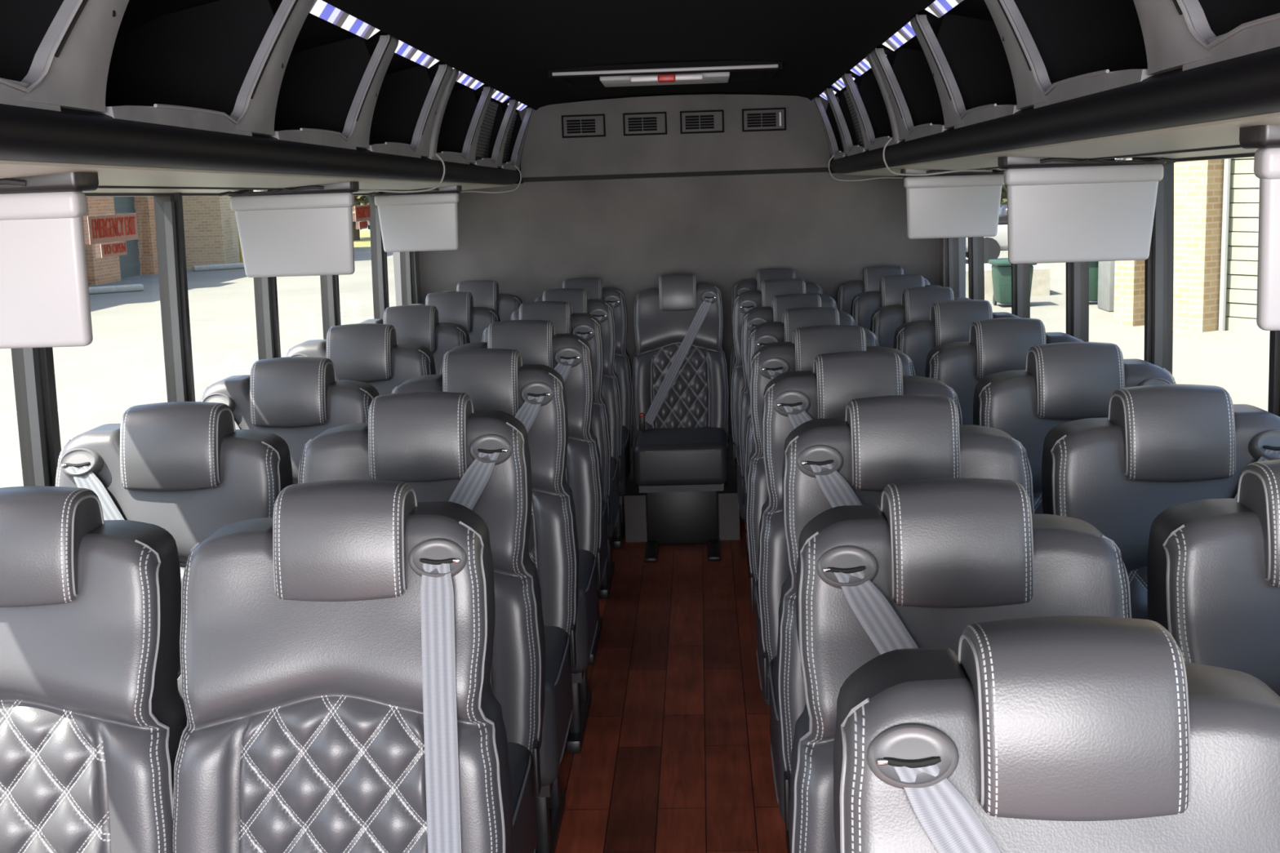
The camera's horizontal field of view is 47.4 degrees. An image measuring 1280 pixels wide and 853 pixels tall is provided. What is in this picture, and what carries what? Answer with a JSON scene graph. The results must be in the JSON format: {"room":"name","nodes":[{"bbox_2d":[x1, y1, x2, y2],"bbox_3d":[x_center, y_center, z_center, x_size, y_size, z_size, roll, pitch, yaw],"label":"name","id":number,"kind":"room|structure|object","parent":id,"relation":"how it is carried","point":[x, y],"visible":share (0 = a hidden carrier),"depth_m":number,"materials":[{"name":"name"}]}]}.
{"room":"vehicle interior","nodes":[
{"label":"vehicle interior","id":0,"kind":"room"},
{"bbox_2d":[392,251,422,306],"bbox_3d":[-1.247,0.323,2.263,0.100,1.705,9.450,-1,10,3],"label":"wall","id":1,"kind":"structure","parent":0,"point":[415,254],"depth_m":6.70,"materials":[{"name":"grey"}]},
{"bbox_2d":[11,346,61,486],"bbox_3d":[-1.212,-0.114,2.931,0.066,0.721,0.096,-1,10,3],"label":"window pillar","id":2,"kind":"structure","parent":1,"relation":"attached to","point":[33,370],"depth_m":2.91,"materials":[{"name":"black metal"}]},
{"bbox_2d":[84,192,168,196],"bbox_3d":[-1.201,-0.179,3.333,0.052,0.710,0.710,-1,10,3],"label":"window","id":3,"kind":"structure","parent":1,"relation":"in","point":[87,194],"depth_m":3.34,"materials":[{"name":"black"}]},
{"bbox_2d":[87,213,138,257],"bbox_3d":[-1.204,-0.439,3.344,0.004,0.094,0.280,-1,10,3],"label":"decal","id":4,"kind":"object","parent":3,"relation":"attached to","point":[118,228],"visible":1,"depth_m":3.33,"materials":[{"name":"brown"}]},
{"bbox_2d":[153,192,195,402],"bbox_3d":[-1.179,-0.241,3.730,0.066,0.721,0.084,-1,10,3],"label":"window pillar","id":5,"kind":"structure","parent":1,"relation":"attached to","point":[168,210],"depth_m":3.69,"materials":[{"name":"black"}]},
{"bbox_2d":[253,276,280,359],"bbox_3d":[-1.148,-0.366,4.510,0.066,0.721,0.096,-1,10,3],"label":"trim","id":6,"kind":"structure","parent":1,"relation":"attached to","point":[265,289],"depth_m":4.48,"materials":[{"name":"black metal"}]},
{"bbox_2d":[320,275,341,339],"bbox_3d":[-1.117,-0.488,5.279,0.066,0.721,0.084,-1,10,3],"label":"trim","id":7,"kind":"structure","parent":1,"relation":"attached to","point":[330,291],"depth_m":5.25,"materials":[{"name":"black metal"}]},
{"bbox_2d":[353,193,369,195],"bbox_3d":[-1.106,-0.556,5.696,0.052,0.711,0.740,-1,10,3],"label":"window","id":8,"kind":"structure","parent":1,"relation":"in","point":[354,194],"depth_m":5.74,"materials":[{"name":"black"}]},
{"bbox_2d":[354,204,371,229],"bbox_3d":[-1.104,-0.838,5.825,0.004,0.094,0.270,-1,10,3],"label":"decal","id":9,"kind":"object","parent":8,"relation":"attached to","point":[362,212],"visible":1,"depth_m":5.81,"materials":[{"name":"brown"}]},
{"bbox_2d":[368,195,389,319],"bbox_3d":[-1.084,-0.621,6.108,0.066,0.721,0.096,-1,10,3],"label":"trim","id":10,"kind":"structure","parent":1,"relation":"attached to","point":[379,256],"depth_m":6.06,"materials":[{"name":"black"}]},
{"bbox_2d":[400,251,415,305],"bbox_3d":[-1.061,-0.712,6.681,0.066,0.721,0.084,-1,10,3],"label":"trim","id":11,"kind":"structure","parent":1,"relation":"attached to","point":[406,259],"depth_m":6.65,"materials":[{"name":"black"}]},
{"bbox_2d":[115,0,994,111],"bbox_3d":[-0.028,-0.591,2.067,2.499,0.549,9.470,-1,10,3],"label":"ceiling","id":12,"kind":"structure","parent":0,"point":[509,46],"depth_m":3.93,"materials":[{"name":"black fabric"}]},
{"bbox_2d":[0,0,532,193],"bbox_3d":[-0.920,-0.680,3.065,0.605,0.443,7.395,-1,10,3],"label":"luggage rack","id":13,"kind":"object","parent":12,"relation":"attached to","point":[214,97],"visible":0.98,"depth_m":2.76,"materials":[{"name":"black plastic"}]},
{"bbox_2d":[0,171,98,348],"bbox_3d":[-0.986,-0.254,2.171,0.352,0.278,0.096,-1,10,3],"label":"monitor","id":14,"kind":"object","parent":13,"relation":"attached to","point":[45,298],"visible":0.88,"depth_m":2.15,"materials":[{"name":"grey plastic"}]},
{"bbox_2d":[218,182,359,277],"bbox_3d":[-0.917,-0.529,3.847,0.350,0.264,0.096,-1,10,3],"label":"monitor","id":15,"kind":"object","parent":13,"relation":"attached to","point":[308,230],"visible":0.91,"depth_m":3.83,"materials":[{"name":"grey plastic"}]},
{"bbox_2d":[357,153,444,192],"bbox_3d":[-0.744,-0.761,4.385,0.340,0.118,0.035,-7,11,-26],"label":"loose wire","id":16,"kind":"object","parent":13,"relation":"attached to","point":[437,155],"visible":0.84,"depth_m":4.41,"materials":[{"name":"grey"}]},
{"bbox_2d":[367,185,462,252],"bbox_3d":[-0.847,-0.796,5.524,0.345,0.264,0.096,-1,10,3],"label":"monitor","id":17,"kind":"object","parent":13,"relation":"attached to","point":[426,220],"visible":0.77,"depth_m":5.51,"materials":[{"name":"grey plastic"}]},
{"bbox_2d":[547,60,782,87],"bbox_3d":[0.100,-1.282,5.355,0.800,0.046,0.812,-1,10,3],"label":"roof hatch","id":18,"kind":"object","parent":12,"relation":"attached to","point":[704,72],"visible":1,"depth_m":4.97,"materials":[{"name":"white plastic"}]},
{"bbox_2d":[814,0,1279,177],"bbox_3d":[0.943,-0.729,2.982,0.605,0.443,7.395,-1,10,3],"label":"luggage rack","id":19,"kind":"object","parent":12,"relation":"attached to","point":[1091,79],"visible":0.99,"depth_m":2.68,"materials":[{"name":"black plastic"}]},
{"bbox_2d":[828,154,902,181],"bbox_3d":[0.959,-1.111,6.237,0.340,0.117,0.036,4,11,31],"label":"loose wire","id":20,"kind":"object","parent":19,"relation":"attached to","point":[833,154],"visible":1,"depth_m":6.25,"materials":[{"name":"grey"}]},
{"bbox_2d":[882,137,992,175],"bbox_3d":[0.883,-0.811,4.363,0.340,0.117,0.036,4,11,31],"label":"loose wire","id":21,"kind":"object","parent":19,"relation":"attached to","point":[891,139],"visible":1,"depth_m":4.38,"materials":[{"name":"grey"}]},
{"bbox_2d":[900,168,1004,239],"bbox_3d":[1.071,-0.770,4.945,0.362,0.258,0.096,-1,10,3],"label":"monitor","id":22,"kind":"object","parent":19,"relation":"attached to","point":[961,204],"visible":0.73,"depth_m":4.93,"materials":[{"name":"grey plastic"}]},
{"bbox_2d":[997,156,1176,263],"bbox_3d":[1.015,-0.509,3.326,0.379,0.266,0.096,-1,10,3],"label":"monitor","id":23,"kind":"object","parent":19,"relation":"attached to","point":[1060,210],"visible":0.91,"depth_m":3.31,"materials":[{"name":"grey plastic"}]},
{"bbox_2d":[1239,124,1279,330],"bbox_3d":[0.949,-0.263,1.828,0.367,0.278,0.096,-1,10,3],"label":"monitor","id":24,"kind":"object","parent":19,"relation":"attached to","point":[1266,138],"visible":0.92,"depth_m":1.82,"materials":[{"name":"grey plastic"}]},
{"bbox_2d":[535,501,787,852],"bbox_3d":[0.030,1.151,2.354,2.600,0.040,9.450,-1,10,3],"label":"floor","id":25,"kind":"structure","parent":0,"point":[675,756],"depth_m":4.09,"materials":[{"name":"red wood"}]},
{"bbox_2d":[0,485,186,852],"bbox_3d":[-0.907,0.667,1.986,0.484,1.097,0.664,-1,10,3],"label":"seat","id":26,"kind":"object","parent":25,"relation":"on","point":[93,717],"visible":0.96,"depth_m":2.08,"materials":[{"name":"grey leather"}]},
{"bbox_2d":[55,401,293,699],"bbox_3d":[-0.908,0.539,2.696,0.484,1.112,0.664,-1,10,3],"label":"seat","id":27,"kind":"object","parent":25,"relation":"on","point":[185,469],"visible":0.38,"depth_m":2.78,"materials":[{"name":"grey leather"}]},
{"bbox_2d":[199,356,379,484],"bbox_3d":[-0.853,0.417,3.403,0.478,1.111,0.664,-1,10,3],"label":"seat","id":28,"kind":"object","parent":25,"relation":"on","point":[295,399],"visible":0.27,"depth_m":3.49,"materials":[{"name":"grey leather"}]},
{"bbox_2d":[172,479,512,852],"bbox_3d":[-0.434,0.656,1.966,0.484,1.095,0.664,-1,10,3],"label":"seat","id":29,"kind":"object","parent":25,"relation":"on","point":[336,646],"visible":1,"depth_m":2.06,"materials":[{"name":"grey leather"}]},
{"bbox_2d":[284,323,435,395],"bbox_3d":[-0.821,0.291,4.112,0.484,1.120,0.664,-1,10,3],"label":"seat","id":30,"kind":"object","parent":25,"relation":"on","point":[371,353],"visible":0.23,"depth_m":4.19,"materials":[{"name":"grey leather"}]},
{"bbox_2d":[360,305,470,374],"bbox_3d":[-0.787,0.173,4.821,0.453,1.111,0.664,-1,10,3],"label":"seat","id":31,"kind":"object","parent":25,"relation":"on","point":[419,325],"visible":0.22,"depth_m":4.90,"materials":[{"name":"grey leather"}]},
{"bbox_2d":[297,391,545,852],"bbox_3d":[-0.431,0.523,2.674,0.484,1.119,0.664,-1,10,3],"label":"seat","id":32,"kind":"object","parent":25,"relation":"on","point":[436,443],"visible":0.4,"depth_m":2.75,"materials":[{"name":"grey leather"}]},
{"bbox_2d":[506,742,537,852],"bbox_3d":[-0.429,0.748,2.603,0.444,0.245,0.440,-1,10,3],"label":"seat cushion","id":33,"kind":"object","parent":32,"relation":"on","point":[522,756],"depth_m":2.66,"materials":[{"name":"grey leather"}]},
{"bbox_2d":[408,291,500,342],"bbox_3d":[-0.752,0.055,5.541,0.456,1.100,0.664,-1,10,3],"label":"seat","id":34,"kind":"object","parent":25,"relation":"on","point":[453,307],"visible":0.15,"depth_m":5.62,"materials":[{"name":"grey leather"}]},
{"bbox_2d":[441,280,522,321],"bbox_3d":[-0.720,-0.064,6.250,0.458,1.094,0.664,-1,10,3],"label":"seat","id":35,"kind":"object","parent":25,"relation":"on","point":[486,293],"visible":0.16,"depth_m":6.34,"materials":[{"name":"grey leather"}]},
{"bbox_2d":[391,348,578,852],"bbox_3d":[-0.389,0.402,3.382,0.471,1.118,0.664,-1,10,3],"label":"seat","id":36,"kind":"object","parent":25,"relation":"on","point":[494,379],"visible":0.37,"depth_m":3.46,"materials":[{"name":"grey leather"}]},
{"bbox_2d":[533,625,573,786],"bbox_3d":[-0.387,0.626,3.311,0.432,0.244,0.440,-1,10,3],"label":"seat cushion","id":37,"kind":"object","parent":36,"relation":"on","point":[558,699],"depth_m":3.20,"materials":[{"name":"grey leather"}]},
{"bbox_2d":[440,320,603,752],"bbox_3d":[-0.353,0.280,4.091,0.484,1.117,0.664,-1,10,3],"label":"seat","id":38,"kind":"object","parent":25,"relation":"on","point":[536,341],"visible":0.28,"depth_m":4.16,"materials":[{"name":"grey leather"}]},
{"bbox_2d":[570,549,598,673],"bbox_3d":[-0.351,0.504,4.020,0.444,0.244,0.440,-1,10,3],"label":"seat cushion","id":39,"kind":"object","parent":38,"relation":"on","point":[587,617],"depth_m":3.88,"materials":[{"name":"grey leather"}]},
{"bbox_2d":[480,301,611,664],"bbox_3d":[-0.328,0.161,4.801,0.453,1.111,0.664,-1,10,3],"label":"seat","id":40,"kind":"object","parent":25,"relation":"on","point":[584,325],"visible":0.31,"depth_m":4.88,"materials":[{"name":"grey leather"}]},
{"bbox_2d":[596,500,608,592],"bbox_3d":[-0.326,0.384,4.730,0.416,0.243,0.440,-1,10,3],"label":"seat cushion","id":41,"kind":"object","parent":40,"relation":"on","point":[604,552],"depth_m":4.76,"materials":[{"name":"grey leather"}]},
{"bbox_2d":[510,288,622,598],"bbox_3d":[-0.297,0.043,5.521,0.450,1.099,0.664,-1,10,3],"label":"seat","id":42,"kind":"object","parent":25,"relation":"on","point":[603,311],"visible":0.2,"depth_m":5.60,"materials":[{"name":"grey leather"}]},
{"bbox_2d":[606,457,619,539],"bbox_3d":[-0.295,0.264,5.449,0.413,0.240,0.440,-1,10,3],"label":"seat cushion","id":43,"kind":"object","parent":42,"relation":"on","point":[615,465],"depth_m":5.35,"materials":[{"name":"grey leather"}]},
{"bbox_2d":[534,277,632,548],"bbox_3d":[-0.259,-0.075,6.230,0.450,1.091,0.664,-1,10,3],"label":"seat","id":44,"kind":"object","parent":25,"relation":"on","point":[614,296],"visible":0.2,"depth_m":6.30,"materials":[{"name":"black leather"}]},
{"bbox_2d":[617,425,631,497],"bbox_3d":[-0.257,0.145,6.158,0.413,0.238,0.440,-1,10,3],"label":"seat cushion","id":45,"kind":"object","parent":44,"relation":"on","point":[626,429],"depth_m":6.00,"materials":[{"name":"grey leather"}]},
{"bbox_2d":[631,273,728,562],"bbox_3d":[0.168,-0.073,6.124,0.418,1.096,0.859,-1,10,3],"label":"seat","id":46,"kind":"object","parent":25,"relation":"on","point":[680,384],"visible":1,"depth_m":6.29,"materials":[{"name":"grey leather"}]},
{"bbox_2d":[633,426,728,486],"bbox_3d":[0.174,0.122,6.147,0.386,0.176,0.440,-1,10,3],"label":"seat cushion","id":47,"kind":"object","parent":46,"relation":"on","point":[664,456],"depth_m":5.94,"materials":[{"name":"grey leather"}]},
{"bbox_2d":[729,267,822,532],"bbox_3d":[0.619,-0.128,6.358,0.450,1.095,0.664,-1,10,3],"label":"seat","id":48,"kind":"object","parent":25,"relation":"on","point":[744,285],"visible":0.15,"depth_m":6.46,"materials":[{"name":"grey leather"}]},
{"bbox_2d":[730,278,837,577],"bbox_3d":[0.588,-0.016,5.709,0.461,1.095,0.664,-1,10,3],"label":"seat","id":49,"kind":"object","parent":25,"relation":"on","point":[746,300],"visible":0.23,"depth_m":5.80,"materials":[{"name":"grey leather"}]},
{"bbox_2d":[736,444,746,521],"bbox_3d":[0.591,0.204,5.637,0.423,0.239,0.440,-1,10,3],"label":"seat cushion","id":50,"kind":"object","parent":49,"relation":"on","point":[741,507],"depth_m":5.46,"materials":[{"name":"grey leather"}]},
{"bbox_2d":[738,293,855,551],"bbox_3d":[0.572,0.098,5.069,0.450,1.086,0.664,-1,10,3],"label":"seat","id":51,"kind":"object","parent":25,"relation":"on","point":[756,316],"visible":0.22,"depth_m":5.17,"materials":[{"name":"grey leather"}]},
{"bbox_2d":[745,482,748,544],"bbox_3d":[0.575,0.316,4.997,0.413,0.237,0.440,-1,10,3],"label":"seat cushion","id":52,"kind":"object","parent":51,"relation":"on","point":[745,482],"depth_m":5.12,"materials":[{"name":"grey leather"}]},
{"bbox_2d":[744,306,879,604],"bbox_3d":[0.547,0.205,4.418,0.450,1.096,0.664,-1,10,3],"label":"seat","id":53,"kind":"object","parent":25,"relation":"on","point":[765,333],"visible":0.09,"depth_m":4.51,"materials":[{"name":"grey leather"}]},
{"bbox_2d":[746,324,915,736],"bbox_3d":[0.522,0.310,3.777,0.484,1.105,0.664,-1,10,3],"label":"seat","id":54,"kind":"object","parent":25,"relation":"on","point":[771,360],"visible":0.16,"depth_m":3.87,"materials":[{"name":"grey leather"}]},
{"bbox_2d":[755,579,769,706],"bbox_3d":[0.525,0.532,3.706,0.444,0.242,0.440,-1,10,3],"label":"seat cushion","id":55,"kind":"object","parent":54,"relation":"on","point":[760,651],"depth_m":3.66,"materials":[{"name":"grey leather"}]},
{"bbox_2d":[757,351,962,852],"bbox_3d":[0.500,0.418,3.126,0.484,1.113,0.664,-1,10,3],"label":"seat","id":56,"kind":"object","parent":25,"relation":"on","point":[791,399],"visible":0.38,"depth_m":3.22,"materials":[{"name":"grey leather"}]},
{"bbox_2d":[768,655,785,822],"bbox_3d":[0.504,0.641,3.055,0.444,0.243,0.440,-1,10,3],"label":"seat cushion","id":57,"kind":"object","parent":56,"relation":"on","point":[778,765],"depth_m":2.99,"materials":[{"name":"grey leather"}]},
{"bbox_2d":[836,265,930,315],"bbox_3d":[1.093,-0.139,6.338,0.458,1.092,0.664,-1,10,3],"label":"seat","id":58,"kind":"object","parent":25,"relation":"on","point":[846,292],"visible":0.16,"depth_m":6.44,"materials":[{"name":"grey leather"}]},
{"bbox_2d":[850,274,941,330],"bbox_3d":[1.060,-0.029,5.688,0.450,1.096,0.664,-1,10,3],"label":"seat","id":59,"kind":"object","parent":25,"relation":"on","point":[891,288],"visible":0.09,"depth_m":5.79,"materials":[{"name":"grey leather"}]},
{"bbox_2d":[776,395,1034,830],"bbox_3d":[0.484,0.529,2.486,0.484,1.110,0.664,-1,10,3],"label":"seat","id":60,"kind":"object","parent":25,"relation":"on","point":[882,441],"visible":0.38,"depth_m":2.58,"materials":[{"name":"grey leather"}]},
{"bbox_2d":[870,286,971,347],"bbox_3d":[1.038,0.081,5.047,0.450,1.097,0.664,-1,10,3],"label":"seat","id":61,"kind":"object","parent":25,"relation":"on","point":[916,302],"visible":0.16,"depth_m":5.15,"materials":[{"name":"grey leather"}]},
{"bbox_2d":[893,299,1018,377],"bbox_3d":[1.014,0.188,4.396,0.461,1.106,0.664,-1,10,3],"label":"seat","id":62,"kind":"object","parent":25,"relation":"on","point":[950,321],"visible":0.15,"depth_m":4.49,"materials":[{"name":"grey leather"}]},
{"bbox_2d":[788,477,1131,852],"bbox_3d":[0.440,0.649,1.838,0.484,1.095,0.664,-1,10,3],"label":"seat","id":63,"kind":"object","parent":25,"relation":"on","point":[939,557],"visible":0.56,"depth_m":1.93,"materials":[{"name":"grey leather"}]},
{"bbox_2d":[924,317,1084,425],"bbox_3d":[0.996,0.295,3.756,0.476,1.111,0.664,-1,10,3],"label":"seat","id":64,"kind":"object","parent":25,"relation":"on","point":[994,345],"visible":0.19,"depth_m":3.85,"materials":[{"name":"grey leather"}]},
{"bbox_2d":[833,615,1279,852],"bbox_3d":[0.403,0.757,1.188,0.476,1.103,0.664,-1,10,3],"label":"seat","id":65,"kind":"object","parent":25,"relation":"on","point":[1060,734],"visible":1,"depth_m":1.28,"materials":[{"name":"grey leather"}]},
{"bbox_2d":[973,342,1176,514],"bbox_3d":[0.981,0.402,3.104,0.484,1.120,0.664,-1,10,3],"label":"seat","id":66,"kind":"object","parent":25,"relation":"on","point":[1064,382],"visible":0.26,"depth_m":3.19,"materials":[{"name":"grey leather"}]},
{"bbox_2d":[1041,384,1279,619],"bbox_3d":[0.961,0.513,2.464,0.484,1.117,0.664,-1,10,3],"label":"seat","id":67,"kind":"object","parent":25,"relation":"on","point":[1157,448],"visible":0.37,"depth_m":2.56,"materials":[{"name":"grey leather"}]},
{"bbox_2d":[1146,459,1279,696],"bbox_3d":[0.926,0.628,1.815,0.476,1.112,0.664,-1,10,3],"label":"seat","id":68,"kind":"object","parent":25,"relation":"on","point":[1213,565],"visible":0.51,"depth_m":1.92,"materials":[{"name":"grey leather"}]},
{"bbox_2d":[418,93,939,501],"bbox_3d":[0.181,-0.633,6.799,2.500,2.028,0.100,-1,10,3],"label":"wall","id":69,"kind":"structure","parent":0,"point":[627,233],"depth_m":6.70,"materials":[{"name":"grey fabric"}]},
{"bbox_2d":[561,113,605,137],"bbox_3d":[-0.254,-1.353,6.565,0.196,0.100,0.028,-1,10,3],"label":"air vent","id":70,"kind":"object","parent":69,"relation":"attached to","point":[582,125],"visible":1,"depth_m":6.55,"materials":[{"name":"black plastic"}]},
{"bbox_2d":[566,119,595,133],"bbox_3d":[-0.265,-1.350,6.557,0.128,0.060,0.006,-1,10,3],"label":"grille","id":71,"kind":"object","parent":70,"relation":"attached to","point":[573,126],"depth_m":6.55,"materials":[{"name":"black plastic"}]},
{"bbox_2d":[622,111,666,136],"bbox_3d":[0.023,-1.361,6.553,0.196,0.100,0.028,-1,10,3],"label":"air vent","id":72,"kind":"object","parent":69,"relation":"attached to","point":[651,122],"visible":1,"depth_m":6.54,"materials":[{"name":"black plastic"}]},
{"bbox_2d":[627,116,657,131],"bbox_3d":[0.012,-1.357,6.544,0.128,0.060,0.006,-1,10,3],"label":"grille","id":73,"kind":"object","parent":72,"relation":"attached to","point":[634,123],"depth_m":6.54,"materials":[{"name":"black plastic"}]},
{"bbox_2d":[518,94,830,177],"bbox_3d":[0.154,-1.323,6.606,1.400,0.341,0.130,-1,10,3],"label":"rear bulkhead panel","id":74,"kind":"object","parent":69,"relation":"attached to","point":[804,144],"depth_m":6.57,"materials":[{"name":"grey plastic"}]},
{"bbox_2d":[522,167,828,182],"bbox_3d":[0.162,-1.153,6.668,1.400,0.020,0.065,-1,10,3],"label":"trim","id":75,"kind":"structure","parent":69,"relation":"attached to","point":[819,169],"depth_m":6.64,"materials":[{"name":"black plastic"}]},
{"bbox_2d":[624,457,739,542],"bbox_3d":[0.192,0.317,6.495,0.480,0.200,0.780,-1,10,3],"label":"trim","id":76,"kind":"structure","parent":69,"relation":"attached to","point":[635,510],"depth_m":6.12,"materials":[{"name":"grey plastic"}]},
{"bbox_2d":[680,109,724,133],"bbox_3d":[0.279,-1.367,6.541,0.196,0.100,0.028,-1,10,3],"label":"air vent","id":77,"kind":"object","parent":69,"relation":"attached to","point":[695,122],"visible":1,"depth_m":6.53,"materials":[{"name":"black plastic"}]},
{"bbox_2d":[684,115,714,129],"bbox_3d":[0.267,-1.364,6.533,0.128,0.060,0.006,-1,10,3],"label":"grille","id":78,"kind":"object","parent":77,"relation":"attached to","point":[691,122],"depth_m":6.53,"materials":[{"name":"black plastic"}]},
{"bbox_2d":[742,107,786,132],"bbox_3d":[0.555,-1.374,6.528,0.196,0.100,0.030,-1,10,3],"label":"air vent","id":79,"kind":"object","parent":69,"relation":"attached to","point":[766,119],"visible":1,"depth_m":6.52,"materials":[{"name":"black plastic"}]},
{"bbox_2d":[746,112,776,127],"bbox_3d":[0.544,-1.371,6.521,0.128,0.060,0.006,-1,10,3],"label":"grille","id":80,"kind":"object","parent":79,"relation":"attached to","point":[753,119],"depth_m":6.52,"materials":[{"name":"black plastic"}]},
{"bbox_2d":[939,237,965,297],"bbox_3d":[1.250,0.259,2.152,0.100,1.705,9.450,-1,10,3],"label":"wall","id":81,"kind":"structure","parent":0,"point":[962,241],"depth_m":6.59,"materials":[{"name":"grey"}]},
{"bbox_2d":[945,237,959,297],"bbox_3d":[1.402,-0.776,6.572,0.066,0.721,0.084,-1,10,3],"label":"trim","id":82,"kind":"structure","parent":81,"relation":"attached to","point":[952,250],"depth_m":6.55,"materials":[{"name":"black plastic"}]},
{"bbox_2d":[968,236,984,300],"bbox_3d":[1.379,-0.684,5.999,0.066,0.721,0.096,-1,10,3],"label":"trim","id":83,"kind":"structure","parent":81,"relation":"attached to","point":[975,245],"depth_m":5.97,"materials":[{"name":"black plastic"}]},
{"bbox_2d":[1011,263,1030,318],"bbox_3d":[1.345,-0.552,5.170,0.066,0.721,0.084,-1,10,3],"label":"trim","id":84,"kind":"structure","parent":81,"relation":"attached to","point":[1020,273],"depth_m":5.15,"materials":[{"name":"black plastic"}]},
{"bbox_2d":[1066,262,1088,342],"bbox_3d":[1.314,-0.429,4.401,0.066,0.721,0.096,-1,10,3],"label":"trim","id":85,"kind":"structure","parent":81,"relation":"attached to","point":[1077,273],"depth_m":4.37,"materials":[{"name":"black metal"}]},
{"bbox_2d":[1143,162,1173,374],"bbox_3d":[1.283,-0.305,3.621,0.066,0.721,0.084,-1,10,3],"label":"trim","id":86,"kind":"structure","parent":81,"relation":"attached to","point":[1159,265],"depth_m":3.58,"materials":[{"name":"black plastic"}]},
{"bbox_2d":[1166,152,1254,162],"bbox_3d":[1.272,-0.243,3.223,0.052,0.710,0.710,-1,10,3],"label":"window","id":87,"kind":"structure","parent":81,"relation":"in","point":[1242,155],"depth_m":3.13,"materials":[{"name":"glass"}]},
{"bbox_2d":[1267,330,1279,417],"bbox_3d":[1.251,-0.177,2.822,0.066,0.721,0.096,-1,10,3],"label":"trim","id":88,"kind":"structure","parent":81,"relation":"attached to","point":[1273,404],"depth_m":2.83,"materials":[{"name":"black"}]},
{"label":"outside","id":89,"kind":"structure","parent":0,"visible":0},
{"bbox_2d":[0,226,1269,488],"bbox_3d":[1.351,-3.497,34.886,120.000,0.100,110.000,-1,10,3],"label":"ground","id":90,"kind":"structure","parent":89,"point":[1237,362],"depth_m":22.12,"materials":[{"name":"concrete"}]},
{"bbox_2d":[0,408,128,413],"bbox_3d":[-6.879,-0.173,16.695,5.200,0.004,0.120,-1,10,3],"label":"parking line","id":91,"kind":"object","parent":90,"relation":"on","point":[112,409],"depth_m":16.66,"materials":[{"name":"grey paint"}]},
{"bbox_2d":[88,284,143,294],"bbox_3d":[-13.291,-3.441,36.596,1.600,0.180,0.220,-7,11,-30],"label":"wheel stop","id":92,"kind":"object","parent":90,"relation":"on","point":[132,287],"visible":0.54,"depth_m":36.56,"materials":[{"name":"concrete"}]},
{"bbox_2d":[0,366,252,375],"bbox_3d":[-6.737,-0.782,20.240,5.200,0.004,0.120,-1,10,3],"label":"parking line","id":93,"kind":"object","parent":90,"relation":"on","point":[248,366],"depth_m":20.23,"materials":[{"name":"grey paint"}]},
{"bbox_2d":[82,195,239,285],"bbox_3d":[-20.162,-6.876,37.193,13.000,7.200,34.000,-1,10,3],"label":"building","id":94,"kind":"structure","parent":90,"relation":"on","point":[210,222],"depth_m":44.37,"materials":[{"name":"beige brick"}]},
{"bbox_2d":[86,337,323,346],"bbox_3d":[-6.596,-1.391,23.785,5.200,0.004,0.120,-1,10,3],"label":"parking line","id":95,"kind":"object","parent":90,"relation":"on","point":[319,338],"depth_m":23.80,"materials":[{"name":"grey paint"}]},
{"bbox_2d":[192,262,244,271],"bbox_3d":[-13.225,-5.008,45.768,1.600,0.180,0.220,-7,11,-30],"label":"wheel stop","id":96,"kind":"object","parent":90,"relation":"on","point":[235,265],"visible":0.91,"depth_m":45.66,"materials":[{"name":"concrete"}]},
{"bbox_2d":[353,230,370,247],"bbox_3d":[-18.828,-8.605,68.322,37.000,0.060,24.000,-1,10,3],"label":"lawn","id":97,"kind":"structure","parent":90,"relation":"on","point":[365,236],"depth_m":65.26,"materials":[{"name":"yellow plant"}]},
{"bbox_2d":[351,195,369,239],"bbox_3d":[-12.969,-11.880,65.493,6.604,7.102,6.658,-1,10,3],"label":"tree","id":98,"kind":"object","parent":97,"relation":"on","point":[358,200],"visible":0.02,"depth_m":65.65,"materials":[{"name":"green plant"}]},
{"bbox_2d":[965,203,1008,263],"bbox_3d":[10.032,-4.990,37.329,4.200,1.450,1.800,-1,10,3],"label":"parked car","id":99,"kind":"object","parent":90,"relation":"on","point":[993,246],"visible":0.09,"depth_m":36.57,"materials":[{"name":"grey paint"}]},
{"bbox_2d":[965,263,1049,297],"bbox_3d":[6.379,-2.829,28.200,2.600,0.500,2.000,-1,10,3],"label":"stone ledge","id":100,"kind":"object","parent":90,"relation":"on","point":[1041,275],"visible":0.21,"depth_m":27.19,"materials":[{"name":"concrete"}]},
{"bbox_2d":[988,258,1036,305],"bbox_3d":[6.460,-2.491,25.299,0.700,0.797,0.720,-1,10,3],"label":"bin","id":101,"kind":"object","parent":90,"relation":"on","point":[1001,268],"visible":0.56,"depth_m":25.06,"materials":[{"name":"green plastic"}]},
{"bbox_2d":[1088,261,1098,301],"bbox_3d":[7.827,-2.567,25.235,0.580,0.877,0.607,-1,10,3],"label":"bin","id":102,"kind":"object","parent":90,"relation":"on","point":[1093,266],"visible":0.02,"depth_m":25.03,"materials":[{"name":"green plastic"}]},
{"bbox_2d":[1097,261,1115,311],"bbox_3d":[8.000,-2.650,24.003,0.720,1.450,0.700,-1,10,3],"label":"cabinet","id":103,"kind":"object","parent":90,"relation":"on","point":[1106,269],"visible":0.24,"depth_m":23.89,"materials":[{"name":"grey paint"}]},
{"bbox_2d":[1113,157,1270,333],"bbox_3d":[16.535,-3.765,13.843,8.500,6.500,23.000,-8,11,-32],"label":"building","id":104,"kind":"structure","parent":90,"relation":"on","point":[1216,202],"depth_m":20.53,"materials":[{"name":"beige brick"}]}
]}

